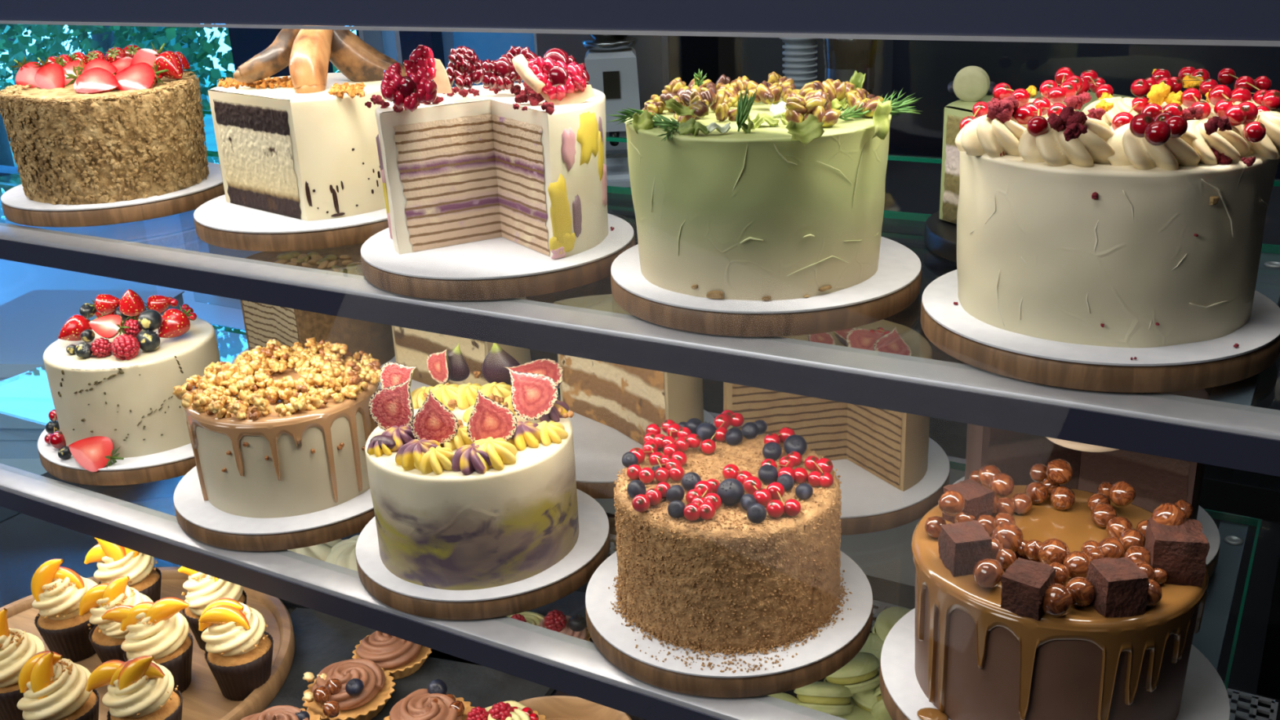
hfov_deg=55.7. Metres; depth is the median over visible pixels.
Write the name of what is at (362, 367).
popcorn
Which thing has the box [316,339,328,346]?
nut
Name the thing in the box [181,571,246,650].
cupcake
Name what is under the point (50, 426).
blueberry
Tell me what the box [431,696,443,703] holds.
hazelnut
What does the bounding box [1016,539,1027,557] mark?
hazelnut
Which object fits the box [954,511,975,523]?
chocolate ball
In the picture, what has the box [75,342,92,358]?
blueberry
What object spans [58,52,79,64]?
strawberry
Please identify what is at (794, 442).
blueberry
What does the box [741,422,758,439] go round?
blueberry
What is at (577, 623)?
blueberry
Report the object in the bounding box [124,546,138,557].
slice
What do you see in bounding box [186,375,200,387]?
popcorn
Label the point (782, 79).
pistachio
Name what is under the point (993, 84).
blueberry
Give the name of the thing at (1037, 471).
chocolate ball
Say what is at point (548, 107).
raspberry
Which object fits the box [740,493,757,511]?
blueberry
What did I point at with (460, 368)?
fig
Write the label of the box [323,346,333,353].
popcorn
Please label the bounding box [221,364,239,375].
popcorn
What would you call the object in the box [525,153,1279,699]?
countertop
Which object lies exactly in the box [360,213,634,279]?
cake plate
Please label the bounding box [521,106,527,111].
raspberry
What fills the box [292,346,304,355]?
popcorn
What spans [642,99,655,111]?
pistachio
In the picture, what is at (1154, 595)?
hazelnut
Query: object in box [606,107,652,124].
rosemary sprig
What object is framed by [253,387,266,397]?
popcorn
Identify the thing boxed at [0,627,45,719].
cupcake
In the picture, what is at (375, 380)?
popcorn
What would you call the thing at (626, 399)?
cake slice
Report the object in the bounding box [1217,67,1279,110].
sprig
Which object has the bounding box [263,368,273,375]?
popcorn
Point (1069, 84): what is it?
sprig
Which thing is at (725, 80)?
pistachio
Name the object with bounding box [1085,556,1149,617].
cube
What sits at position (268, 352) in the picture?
nut
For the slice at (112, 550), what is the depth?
1.58 m
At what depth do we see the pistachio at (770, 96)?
1.11 m
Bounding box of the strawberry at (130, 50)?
[123,43,141,58]
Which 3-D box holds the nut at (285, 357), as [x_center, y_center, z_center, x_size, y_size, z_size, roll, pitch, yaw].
[-0.428,-0.003,1.463,0.008,0.010,0.012,-14,23,-27]
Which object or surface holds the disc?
on the cake slice at (1156, 480)
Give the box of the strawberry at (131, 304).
[119,288,144,319]
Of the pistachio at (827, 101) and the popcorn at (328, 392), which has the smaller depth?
the pistachio at (827, 101)
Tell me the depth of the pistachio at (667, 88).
1.15 m
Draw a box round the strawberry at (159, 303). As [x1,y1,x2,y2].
[143,294,171,313]
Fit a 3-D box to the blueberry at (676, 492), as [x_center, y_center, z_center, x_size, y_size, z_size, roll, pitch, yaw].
[0.032,0.122,1.105,0.017,0.017,0.017,-8,22,-15]
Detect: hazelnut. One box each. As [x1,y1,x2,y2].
[312,684,331,705]
[322,700,340,718]
[324,678,342,694]
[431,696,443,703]
[445,693,455,701]
[448,700,465,716]
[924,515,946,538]
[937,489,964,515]
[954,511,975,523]
[968,469,981,484]
[972,558,1004,589]
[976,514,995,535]
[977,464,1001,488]
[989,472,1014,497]
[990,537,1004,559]
[991,494,998,515]
[991,522,1023,553]
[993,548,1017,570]
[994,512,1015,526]
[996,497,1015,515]
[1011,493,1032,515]
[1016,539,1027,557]
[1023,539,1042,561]
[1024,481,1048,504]
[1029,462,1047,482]
[1037,537,1070,564]
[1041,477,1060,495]
[1042,582,1072,617]
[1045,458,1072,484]
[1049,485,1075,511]
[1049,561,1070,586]
[1062,551,1093,579]
[1065,577,1095,607]
[1080,540,1099,552]
[1085,547,1105,559]
[1087,493,1110,511]
[1090,502,1117,528]
[1097,481,1112,498]
[1098,537,1125,558]
[1106,516,1133,538]
[1108,480,1135,506]
[1119,528,1145,551]
[1123,546,1150,564]
[1135,561,1155,580]
[1136,519,1148,536]
[1146,578,1162,607]
[1151,502,1186,525]
[1153,568,1168,584]
[1173,499,1193,519]
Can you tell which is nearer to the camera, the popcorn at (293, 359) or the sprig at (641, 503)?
the sprig at (641, 503)
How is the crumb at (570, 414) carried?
on the cake at (459, 513)
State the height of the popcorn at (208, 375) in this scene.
0.015 m
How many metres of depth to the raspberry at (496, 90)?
1.27 m
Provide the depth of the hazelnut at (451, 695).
1.39 m
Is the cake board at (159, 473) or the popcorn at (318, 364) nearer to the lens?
the popcorn at (318, 364)
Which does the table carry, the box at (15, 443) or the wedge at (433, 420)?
the box at (15, 443)
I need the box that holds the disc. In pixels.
[1045,436,1119,452]
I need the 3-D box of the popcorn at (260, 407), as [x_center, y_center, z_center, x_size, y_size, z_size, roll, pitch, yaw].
[-0.420,0.049,1.341,0.021,0.017,0.018,6,22,21]
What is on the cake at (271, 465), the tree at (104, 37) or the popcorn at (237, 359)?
the popcorn at (237, 359)
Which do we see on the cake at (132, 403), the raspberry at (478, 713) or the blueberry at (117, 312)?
the blueberry at (117, 312)
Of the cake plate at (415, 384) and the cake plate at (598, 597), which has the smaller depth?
the cake plate at (598, 597)
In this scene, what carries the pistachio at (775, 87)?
on the cake at (761, 214)
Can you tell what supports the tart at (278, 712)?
on the plate at (322, 640)
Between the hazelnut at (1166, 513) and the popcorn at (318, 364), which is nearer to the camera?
the hazelnut at (1166, 513)
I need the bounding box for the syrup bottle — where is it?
[822,33,877,93]
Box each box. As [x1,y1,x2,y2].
[0,289,184,398]
[0,397,54,428]
[0,428,44,458]
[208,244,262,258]
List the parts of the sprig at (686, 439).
stem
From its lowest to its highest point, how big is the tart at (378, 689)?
0.052 m
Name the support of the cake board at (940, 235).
on the display case
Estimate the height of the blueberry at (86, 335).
0.017 m
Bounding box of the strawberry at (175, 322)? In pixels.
[158,305,193,337]
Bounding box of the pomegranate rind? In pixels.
[511,53,545,93]
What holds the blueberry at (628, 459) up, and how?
on the cake at (727, 583)
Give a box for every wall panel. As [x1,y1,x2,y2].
[535,28,592,63]
[717,31,742,83]
[741,31,784,84]
[788,32,817,80]
[817,34,893,153]
[889,34,1279,178]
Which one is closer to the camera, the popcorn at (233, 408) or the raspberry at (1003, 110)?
the raspberry at (1003, 110)
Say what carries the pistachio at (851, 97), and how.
on the cake at (761, 214)
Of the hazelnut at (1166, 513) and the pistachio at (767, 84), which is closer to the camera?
the hazelnut at (1166, 513)
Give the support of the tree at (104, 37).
on the ground
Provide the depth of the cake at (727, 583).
1.09 m
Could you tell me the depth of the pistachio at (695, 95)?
1.06 m
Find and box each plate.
[0,162,222,211]
[37,428,194,471]
[173,466,373,534]
[193,194,387,233]
[231,347,395,368]
[264,607,554,719]
[279,532,360,605]
[355,488,608,601]
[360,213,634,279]
[379,379,430,392]
[427,591,593,665]
[568,409,716,483]
[585,550,872,678]
[610,236,920,314]
[831,437,949,518]
[880,608,1230,719]
[921,269,1279,366]
[953,476,1220,565]
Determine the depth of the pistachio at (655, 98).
1.15 m
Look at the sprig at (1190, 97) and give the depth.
0.97 m
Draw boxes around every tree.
[0,20,233,117]
[0,23,124,166]
[0,26,142,88]
[122,22,337,110]
[123,22,207,105]
[332,30,354,72]
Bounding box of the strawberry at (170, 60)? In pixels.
[154,47,182,79]
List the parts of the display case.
rail, rail, header trim, header panel, rail, rail, panel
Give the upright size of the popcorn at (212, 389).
0.013 m
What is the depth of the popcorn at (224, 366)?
1.42 m
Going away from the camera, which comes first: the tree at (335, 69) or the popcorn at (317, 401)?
the popcorn at (317, 401)
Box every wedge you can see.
[368,377,413,430]
[379,362,416,388]
[410,387,458,444]
[426,347,452,383]
[466,387,516,442]
[502,358,563,388]
[506,366,558,420]
[808,332,835,345]
[831,328,853,346]
[845,328,883,350]
[873,326,911,355]
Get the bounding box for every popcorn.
[172,382,190,399]
[181,392,194,408]
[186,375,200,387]
[191,393,210,410]
[197,377,208,390]
[197,404,208,412]
[202,370,216,383]
[202,382,215,391]
[202,390,210,397]
[204,364,214,372]
[208,361,221,367]
[208,373,217,386]
[208,385,217,394]
[208,400,224,413]
[209,393,220,403]
[213,364,221,373]
[214,371,231,386]
[215,386,226,393]
[215,387,226,395]
[216,408,231,418]
[218,394,232,404]
[220,361,237,372]
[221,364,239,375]
[222,375,236,387]
[224,395,237,407]
[225,383,239,397]
[227,402,243,413]
[231,371,244,382]
[234,355,240,363]
[234,408,247,419]
[235,377,252,390]
[237,359,248,367]
[237,390,248,399]
[238,362,246,368]
[238,363,253,374]
[238,387,253,404]
[238,400,248,408]
[239,351,248,359]
[239,370,249,376]
[242,355,252,361]
[242,376,254,388]
[245,350,253,357]
[248,360,262,371]
[249,392,263,406]
[250,346,262,355]
[251,397,269,411]
[252,351,266,361]
[253,372,268,388]
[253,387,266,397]
[254,368,266,374]
[260,360,271,368]
[261,404,271,416]
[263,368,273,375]
[263,377,273,386]
[263,386,268,398]
[266,338,280,348]
[266,386,277,394]
[267,390,278,402]
[268,358,279,372]
[273,348,288,359]
[273,378,284,387]
[274,403,287,417]
[277,360,287,372]
[277,388,288,399]
[280,344,292,354]
[280,375,299,391]
[280,386,294,401]
[282,360,293,368]
[284,403,296,416]
[287,355,305,367]
[288,392,306,410]
[292,341,302,351]
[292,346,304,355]
[293,351,300,356]
[293,366,302,374]
[297,363,307,371]
[297,377,307,384]
[299,368,319,377]
[300,348,312,355]
[300,354,311,367]
[304,337,318,347]
[305,371,323,386]
[305,383,314,391]
[305,393,324,410]
[305,395,311,404]
[306,355,312,363]
[306,365,317,369]
[307,351,315,356]
[307,387,319,395]
[310,343,322,353]
[311,354,324,365]
[314,360,324,373]
[318,387,324,397]
[320,364,333,373]
[320,377,337,386]
[321,370,335,382]
[322,340,332,347]
[322,381,335,389]
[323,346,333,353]
[323,351,337,360]
[323,361,331,367]
[323,387,335,399]
[330,342,347,354]
[330,360,342,364]
[330,362,341,369]
[330,392,345,402]
[332,385,342,392]
[333,368,344,377]
[334,376,346,386]
[340,364,351,373]
[340,385,358,399]
[341,377,350,387]
[344,351,359,362]
[344,369,354,379]
[347,358,356,363]
[353,381,368,393]
[354,362,365,374]
[358,369,371,380]
[360,356,370,366]
[361,352,373,359]
[363,373,376,386]
[364,364,374,372]
[368,369,381,382]
[368,373,380,386]
[369,357,379,362]
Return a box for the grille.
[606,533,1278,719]
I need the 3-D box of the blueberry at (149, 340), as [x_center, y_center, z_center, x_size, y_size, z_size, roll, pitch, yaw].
[-0.630,-0.026,1.550,0.029,0.030,0.030,5,22,20]
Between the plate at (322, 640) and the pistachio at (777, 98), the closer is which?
the pistachio at (777, 98)
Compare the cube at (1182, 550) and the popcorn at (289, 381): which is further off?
the popcorn at (289, 381)
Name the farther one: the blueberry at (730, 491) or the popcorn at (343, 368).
the popcorn at (343, 368)
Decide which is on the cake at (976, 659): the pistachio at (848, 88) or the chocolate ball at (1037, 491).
the chocolate ball at (1037, 491)
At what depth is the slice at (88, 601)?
1.48 m
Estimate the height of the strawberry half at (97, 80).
0.041 m
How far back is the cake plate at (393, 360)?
1.85 m
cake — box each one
[0,70,208,204]
[43,315,220,457]
[183,355,380,518]
[364,382,578,590]
[374,83,608,259]
[608,434,852,673]
[624,97,891,300]
[911,484,1208,719]
[955,96,1279,347]
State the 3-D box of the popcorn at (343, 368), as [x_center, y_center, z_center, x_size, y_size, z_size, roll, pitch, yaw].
[-0.345,0.011,1.423,0.013,0.012,0.011,-9,22,-16]
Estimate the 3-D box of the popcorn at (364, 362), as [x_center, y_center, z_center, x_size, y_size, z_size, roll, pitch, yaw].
[-0.331,0.004,1.468,0.014,0.016,0.020,-19,27,-37]
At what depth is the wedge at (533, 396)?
1.27 m
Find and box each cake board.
[1,182,225,226]
[38,450,195,485]
[173,504,374,551]
[194,218,388,251]
[355,526,610,620]
[360,234,635,300]
[576,481,616,498]
[585,604,873,697]
[610,268,921,337]
[838,469,950,535]
[879,658,909,719]
[920,302,1279,392]
[924,210,956,262]
[1207,547,1219,578]
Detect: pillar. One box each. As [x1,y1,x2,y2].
[227,24,333,77]
[661,35,670,89]
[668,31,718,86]
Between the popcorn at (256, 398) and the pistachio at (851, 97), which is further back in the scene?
the popcorn at (256, 398)
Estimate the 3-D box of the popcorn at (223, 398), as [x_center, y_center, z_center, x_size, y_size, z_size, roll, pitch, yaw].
[-0.466,0.044,1.360,0.014,0.013,0.011,-8,21,-14]
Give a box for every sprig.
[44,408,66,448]
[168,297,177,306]
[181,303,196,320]
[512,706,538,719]
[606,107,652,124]
[626,440,687,484]
[631,481,670,512]
[643,419,701,456]
[652,111,679,128]
[657,124,678,141]
[683,478,721,521]
[692,68,706,86]
[700,409,744,454]
[722,463,771,506]
[735,87,756,132]
[760,451,808,484]
[764,426,795,444]
[766,481,800,518]
[804,455,833,488]
[838,97,868,120]
[862,89,915,114]
[870,327,890,336]
[890,97,922,115]
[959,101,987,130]
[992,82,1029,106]
[1013,97,1066,137]
[1039,66,1083,104]
[1075,69,1113,98]
[1111,96,1149,130]
[1128,102,1187,146]
[1130,68,1174,96]
[1168,66,1218,96]
[1181,88,1211,119]
[1208,84,1258,126]
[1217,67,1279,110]
[1242,105,1270,142]
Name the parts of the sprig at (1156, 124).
stem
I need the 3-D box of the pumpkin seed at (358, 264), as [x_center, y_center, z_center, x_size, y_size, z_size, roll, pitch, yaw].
[-0.418,-0.140,1.780,0.016,0.008,0.020,14,26,37]
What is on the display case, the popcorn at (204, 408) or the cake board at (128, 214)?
the cake board at (128, 214)
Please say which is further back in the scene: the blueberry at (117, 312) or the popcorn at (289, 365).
the blueberry at (117, 312)
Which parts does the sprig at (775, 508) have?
stem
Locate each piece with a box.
[380,62,437,111]
[403,44,452,93]
[445,45,484,90]
[481,45,522,90]
[520,46,589,84]
[528,56,594,104]
[1026,85,1037,97]
[1094,99,1113,111]
[1098,92,1113,99]
[1146,81,1175,105]
[1170,90,1182,105]
[1182,74,1204,88]
[1204,88,1210,102]
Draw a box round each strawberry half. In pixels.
[9,55,41,88]
[31,56,65,88]
[55,55,86,84]
[64,63,119,93]
[68,435,124,472]
[75,58,117,74]
[88,314,129,338]
[111,53,135,74]
[114,59,168,90]
[129,43,165,81]
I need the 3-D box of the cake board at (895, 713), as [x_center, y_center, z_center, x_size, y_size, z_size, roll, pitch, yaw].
[0.353,0.282,1.050,0.285,0.022,0.285,-10,22,-19]
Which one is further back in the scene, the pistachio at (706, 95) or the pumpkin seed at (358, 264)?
the pumpkin seed at (358, 264)
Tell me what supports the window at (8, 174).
in the wall
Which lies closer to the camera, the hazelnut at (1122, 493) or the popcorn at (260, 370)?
the hazelnut at (1122, 493)
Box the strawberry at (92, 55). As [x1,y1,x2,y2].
[84,48,106,62]
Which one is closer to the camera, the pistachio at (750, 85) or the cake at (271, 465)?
the pistachio at (750, 85)
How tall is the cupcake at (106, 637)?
0.116 m
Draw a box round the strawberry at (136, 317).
[128,308,146,320]
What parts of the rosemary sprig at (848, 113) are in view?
stem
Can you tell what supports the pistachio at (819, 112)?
on the cake at (761, 214)
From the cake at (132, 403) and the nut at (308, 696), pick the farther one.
the cake at (132, 403)
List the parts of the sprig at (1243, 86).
stem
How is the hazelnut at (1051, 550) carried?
on the cake at (976, 659)
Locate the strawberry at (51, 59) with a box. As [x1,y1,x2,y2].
[44,53,66,66]
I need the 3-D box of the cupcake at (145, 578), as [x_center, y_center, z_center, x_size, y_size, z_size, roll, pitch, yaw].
[-0.683,0.293,1.619,0.081,0.116,0.080,5,22,20]
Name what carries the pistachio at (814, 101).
on the pistachio at (806, 116)
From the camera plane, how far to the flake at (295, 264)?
1.79 m
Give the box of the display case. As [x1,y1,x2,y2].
[0,0,1279,719]
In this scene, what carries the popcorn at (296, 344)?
on the cake at (271, 465)
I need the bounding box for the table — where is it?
[0,196,248,475]
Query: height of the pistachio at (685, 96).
0.017 m
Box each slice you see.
[0,608,9,637]
[17,650,62,693]
[30,651,53,699]
[31,558,62,601]
[53,566,84,589]
[79,583,108,615]
[84,543,106,564]
[85,659,124,691]
[94,537,126,561]
[101,604,133,623]
[102,575,129,606]
[109,659,164,685]
[117,655,154,689]
[120,601,154,631]
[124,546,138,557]
[145,597,189,623]
[177,566,218,582]
[198,597,244,631]
[198,604,250,630]
[240,242,395,364]
[391,297,531,386]
[553,293,703,445]
[723,319,932,491]
[938,91,1150,224]
[964,388,1209,519]
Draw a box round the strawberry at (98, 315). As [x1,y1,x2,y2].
[95,311,115,317]
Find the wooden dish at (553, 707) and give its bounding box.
[518,695,631,719]
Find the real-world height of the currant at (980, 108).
0.017 m
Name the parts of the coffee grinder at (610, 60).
switch panel, spout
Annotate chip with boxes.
[631,109,653,133]
[665,97,695,115]
[678,117,699,135]
[693,121,710,136]
[706,122,730,133]
[740,117,753,133]
[746,112,764,128]
[759,112,779,126]
[769,101,786,118]
[780,111,788,124]
[786,114,824,146]
[831,97,848,109]
[849,70,865,89]
[871,98,891,139]
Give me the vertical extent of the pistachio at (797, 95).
0.015 m
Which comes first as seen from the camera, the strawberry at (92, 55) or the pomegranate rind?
the pomegranate rind
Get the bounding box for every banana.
[233,28,300,83]
[288,25,333,93]
[328,29,406,82]
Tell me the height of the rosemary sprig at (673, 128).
0.011 m
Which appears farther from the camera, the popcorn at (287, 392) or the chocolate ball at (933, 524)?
the popcorn at (287, 392)
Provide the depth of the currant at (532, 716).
1.36 m
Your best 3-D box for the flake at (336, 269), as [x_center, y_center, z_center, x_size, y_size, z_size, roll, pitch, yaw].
[-0.437,-0.129,1.755,0.014,0.011,0.020,-10,22,-19]
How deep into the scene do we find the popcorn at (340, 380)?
1.39 m
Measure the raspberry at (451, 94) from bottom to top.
0.007 m
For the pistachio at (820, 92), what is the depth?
1.03 m
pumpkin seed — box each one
[276,253,285,259]
[284,252,294,260]
[289,251,300,257]
[295,258,304,264]
[302,256,309,262]
[306,252,319,257]
[315,260,324,265]
[320,257,328,261]
[325,254,337,260]
[331,265,343,271]
[338,269,347,273]
[346,262,356,270]
[347,268,359,275]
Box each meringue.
[286,538,342,561]
[324,534,359,571]
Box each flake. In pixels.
[275,258,288,264]
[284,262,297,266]
[290,257,297,262]
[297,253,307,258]
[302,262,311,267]
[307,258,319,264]
[311,254,323,260]
[317,260,328,268]
[326,260,337,267]
[333,267,342,271]
[339,254,351,259]
[342,259,353,265]
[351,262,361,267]
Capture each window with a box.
[0,30,359,184]
[381,26,398,62]
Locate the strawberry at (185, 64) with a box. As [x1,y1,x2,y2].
[170,50,190,69]
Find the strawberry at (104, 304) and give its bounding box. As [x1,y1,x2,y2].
[89,293,119,315]
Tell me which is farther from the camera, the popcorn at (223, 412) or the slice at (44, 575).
the slice at (44, 575)
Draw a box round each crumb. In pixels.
[447,399,457,408]
[457,419,463,427]
[473,370,480,378]
[487,393,504,404]
[502,401,508,408]
[557,407,562,413]
[562,410,573,418]
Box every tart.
[240,705,320,719]
[302,658,395,719]
[351,630,431,679]
[383,688,475,719]
[484,700,545,719]
[508,611,545,626]
[538,615,591,641]
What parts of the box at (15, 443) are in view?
lid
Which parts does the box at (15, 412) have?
lid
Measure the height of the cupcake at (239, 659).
0.116 m
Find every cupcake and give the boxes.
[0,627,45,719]
[17,657,99,719]
[31,575,97,662]
[87,584,153,662]
[93,551,161,602]
[102,658,182,719]
[120,612,193,693]
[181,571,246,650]
[200,602,273,701]
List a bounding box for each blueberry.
[45,419,60,433]
[57,445,71,459]
[66,344,75,354]
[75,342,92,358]
[79,302,96,318]
[80,328,95,342]
[114,307,130,322]
[136,329,159,351]
[137,308,162,330]
[294,710,310,719]
[345,678,364,696]
[427,679,447,694]
[568,613,586,631]
[622,451,638,467]
[626,480,647,498]
[650,464,660,472]
[666,484,684,502]
[667,500,684,518]
[678,422,686,426]
[681,471,701,491]
[685,417,702,434]
[696,421,715,440]
[716,478,744,505]
[724,427,742,445]
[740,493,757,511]
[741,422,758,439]
[746,503,766,523]
[752,418,767,435]
[757,463,777,483]
[762,441,782,460]
[776,473,794,491]
[783,434,807,455]
[795,481,813,499]
[947,80,955,94]
[986,80,995,94]
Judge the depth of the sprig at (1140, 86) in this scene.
1.07 m
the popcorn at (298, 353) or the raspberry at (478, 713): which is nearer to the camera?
the raspberry at (478, 713)
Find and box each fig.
[446,343,469,381]
[481,342,519,385]
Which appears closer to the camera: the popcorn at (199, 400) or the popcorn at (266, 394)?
the popcorn at (199, 400)
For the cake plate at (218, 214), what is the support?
on the cake board at (358, 234)
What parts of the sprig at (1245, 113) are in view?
stem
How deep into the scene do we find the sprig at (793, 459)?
1.14 m
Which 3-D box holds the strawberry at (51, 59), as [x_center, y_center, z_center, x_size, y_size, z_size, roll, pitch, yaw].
[-0.788,-0.396,1.630,0.033,0.031,0.027,3,21,14]
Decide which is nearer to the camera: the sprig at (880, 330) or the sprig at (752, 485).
the sprig at (752, 485)
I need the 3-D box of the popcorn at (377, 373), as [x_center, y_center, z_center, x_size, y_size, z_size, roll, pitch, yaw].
[-0.312,0.018,1.438,0.020,0.017,0.016,-16,24,-31]
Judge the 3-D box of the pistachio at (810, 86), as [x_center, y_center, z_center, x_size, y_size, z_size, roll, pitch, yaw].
[0.148,-0.237,1.076,0.014,0.019,0.017,1,21,8]
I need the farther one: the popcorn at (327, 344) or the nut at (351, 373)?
the popcorn at (327, 344)
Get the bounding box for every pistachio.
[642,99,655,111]
[644,101,658,109]
[646,103,659,115]
[650,94,660,102]
[656,101,665,114]
[660,92,682,105]
[662,84,670,93]
[668,77,685,86]
[670,79,684,93]
[671,95,682,104]
[673,112,678,119]
[676,85,689,103]
[677,115,695,123]
[680,88,693,106]
[688,77,698,88]
[688,90,702,104]
[688,100,708,117]
[689,84,699,92]
[697,98,708,106]
[699,87,716,105]
[700,89,712,106]
[702,79,711,87]
[705,81,715,88]
[706,86,718,103]
[710,90,728,111]
[715,74,730,84]
[715,82,725,89]
[715,102,728,121]
[716,85,728,92]
[724,88,733,97]
[727,84,737,93]
[727,97,732,107]
[728,90,737,106]
[728,106,737,121]
[730,80,736,87]
[736,75,750,93]
[736,89,749,102]
[746,80,759,92]
[748,88,760,102]
[755,83,774,104]
[761,80,770,86]
[763,92,774,104]
[767,71,778,84]
[768,82,782,97]
[773,92,781,103]
[778,76,786,85]
[779,78,794,97]
[781,84,792,97]
[782,88,793,103]
[784,108,804,123]
[785,96,807,114]
[786,90,797,98]
[795,93,804,98]
[798,82,814,97]
[804,89,817,96]
[804,92,814,101]
[804,95,826,113]
[804,113,811,119]
[811,80,826,92]
[811,105,825,122]
[813,82,824,90]
[813,89,826,104]
[822,80,836,101]
[822,108,840,127]
[823,98,829,109]
[826,99,831,110]
[831,79,845,100]
[844,80,851,96]
[844,82,854,100]
[846,91,861,107]
[852,97,866,115]
[854,87,866,97]
[862,99,878,118]
[866,93,875,98]
[870,96,884,103]
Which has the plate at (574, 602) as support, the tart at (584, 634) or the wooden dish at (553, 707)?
the tart at (584, 634)
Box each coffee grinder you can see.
[582,29,639,186]
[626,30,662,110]
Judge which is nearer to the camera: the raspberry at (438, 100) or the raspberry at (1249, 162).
the raspberry at (1249, 162)
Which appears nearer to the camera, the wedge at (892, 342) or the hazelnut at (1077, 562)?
the hazelnut at (1077, 562)
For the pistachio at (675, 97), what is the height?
0.014 m
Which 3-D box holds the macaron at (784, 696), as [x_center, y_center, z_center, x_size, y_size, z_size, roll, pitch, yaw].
[0.156,0.405,1.350,0.066,0.055,0.066,-7,21,-12]
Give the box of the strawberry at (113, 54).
[105,46,127,62]
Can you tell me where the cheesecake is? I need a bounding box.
[208,72,387,221]
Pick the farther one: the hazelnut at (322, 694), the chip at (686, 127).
the hazelnut at (322, 694)
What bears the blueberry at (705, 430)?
on the cake at (727, 583)
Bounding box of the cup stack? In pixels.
[779,37,817,89]
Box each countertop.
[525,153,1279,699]
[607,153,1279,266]
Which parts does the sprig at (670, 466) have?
stem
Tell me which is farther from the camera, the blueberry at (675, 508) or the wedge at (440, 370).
the wedge at (440, 370)
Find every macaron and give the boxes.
[767,692,800,704]
[794,681,853,715]
[823,652,879,693]
[836,697,883,719]
[849,667,881,711]
[858,632,884,667]
[870,685,892,719]
[871,606,911,641]
[952,66,990,102]
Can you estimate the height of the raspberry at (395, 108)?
0.009 m
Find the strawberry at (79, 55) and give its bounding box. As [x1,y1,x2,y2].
[66,50,87,63]
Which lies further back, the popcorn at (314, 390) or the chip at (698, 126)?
the popcorn at (314, 390)
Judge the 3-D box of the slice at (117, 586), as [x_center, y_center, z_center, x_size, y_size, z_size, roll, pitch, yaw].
[-0.644,0.292,1.489,0.037,0.055,0.021,-18,26,-34]
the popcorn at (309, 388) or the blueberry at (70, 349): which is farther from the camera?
the blueberry at (70, 349)
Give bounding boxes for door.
[452,27,534,85]
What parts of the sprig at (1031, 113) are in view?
stem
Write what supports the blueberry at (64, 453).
on the cake plate at (46, 451)
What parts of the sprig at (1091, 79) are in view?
stem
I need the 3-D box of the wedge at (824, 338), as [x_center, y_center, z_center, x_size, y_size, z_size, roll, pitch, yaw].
[0.207,-0.023,1.391,0.035,0.029,0.031,-2,21,2]
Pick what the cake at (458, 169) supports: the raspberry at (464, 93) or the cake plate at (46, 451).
the raspberry at (464, 93)
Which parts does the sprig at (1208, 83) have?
stem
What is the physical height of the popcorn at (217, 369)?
0.013 m
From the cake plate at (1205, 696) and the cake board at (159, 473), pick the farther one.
the cake board at (159, 473)
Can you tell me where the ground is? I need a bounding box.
[0,70,234,167]
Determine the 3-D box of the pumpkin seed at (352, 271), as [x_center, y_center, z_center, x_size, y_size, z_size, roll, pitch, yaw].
[-0.412,-0.124,1.739,0.018,0.011,0.015,13,26,35]
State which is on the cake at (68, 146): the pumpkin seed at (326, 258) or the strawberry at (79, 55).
the strawberry at (79, 55)
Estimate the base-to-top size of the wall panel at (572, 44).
2.400 m
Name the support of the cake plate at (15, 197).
on the cake board at (128, 214)
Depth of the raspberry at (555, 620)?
1.52 m
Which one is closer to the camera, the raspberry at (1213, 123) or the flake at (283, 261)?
the raspberry at (1213, 123)
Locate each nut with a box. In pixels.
[185,382,192,392]
[206,410,213,415]
[248,408,260,420]
[250,382,259,391]
[260,347,272,357]
[266,393,279,403]
[269,343,279,351]
[283,352,288,360]
[293,384,307,397]
[302,671,315,682]
[302,691,313,702]
[315,673,326,681]
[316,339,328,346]
[319,348,324,355]
[319,399,328,408]
[324,356,330,362]
[344,350,353,356]
[345,360,360,371]
[346,369,357,376]
[348,377,361,385]
[351,374,359,385]
[355,350,364,359]
[366,360,382,371]
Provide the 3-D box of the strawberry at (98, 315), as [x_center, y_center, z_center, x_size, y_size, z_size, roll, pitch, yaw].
[-0.724,-0.062,1.645,0.029,0.027,0.035,11,24,31]
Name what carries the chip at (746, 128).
on the cake at (761, 214)
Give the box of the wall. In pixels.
[0,26,537,196]
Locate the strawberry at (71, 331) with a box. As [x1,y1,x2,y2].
[57,314,97,341]
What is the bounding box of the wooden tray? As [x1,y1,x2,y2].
[0,566,295,719]
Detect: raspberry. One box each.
[90,337,111,357]
[111,333,139,359]
[120,319,142,337]
[364,101,371,107]
[369,94,382,102]
[373,97,383,104]
[379,100,390,108]
[392,104,403,112]
[433,95,444,104]
[446,90,454,96]
[451,86,457,93]
[457,88,468,97]
[466,88,475,93]
[466,706,488,719]
[471,89,479,96]
[488,701,514,719]
[493,87,502,93]
[510,84,520,94]
[510,613,526,622]
[512,103,519,109]
[514,93,528,103]
[520,87,532,95]
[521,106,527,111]
[527,93,543,106]
[541,101,555,115]
[543,609,566,631]
[986,94,1018,123]
[986,97,999,107]
[1046,112,1068,132]
[1057,106,1087,128]
[1063,91,1091,110]
[1063,122,1087,141]
[1086,107,1105,120]
[1182,106,1203,119]
[1204,115,1231,135]
[1210,147,1232,164]
[1241,156,1255,167]
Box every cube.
[937,520,991,577]
[942,479,995,523]
[1000,557,1055,620]
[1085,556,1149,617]
[1144,517,1209,586]
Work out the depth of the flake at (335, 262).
1.78 m
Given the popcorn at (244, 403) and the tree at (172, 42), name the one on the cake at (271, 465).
the popcorn at (244, 403)
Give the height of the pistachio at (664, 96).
0.015 m

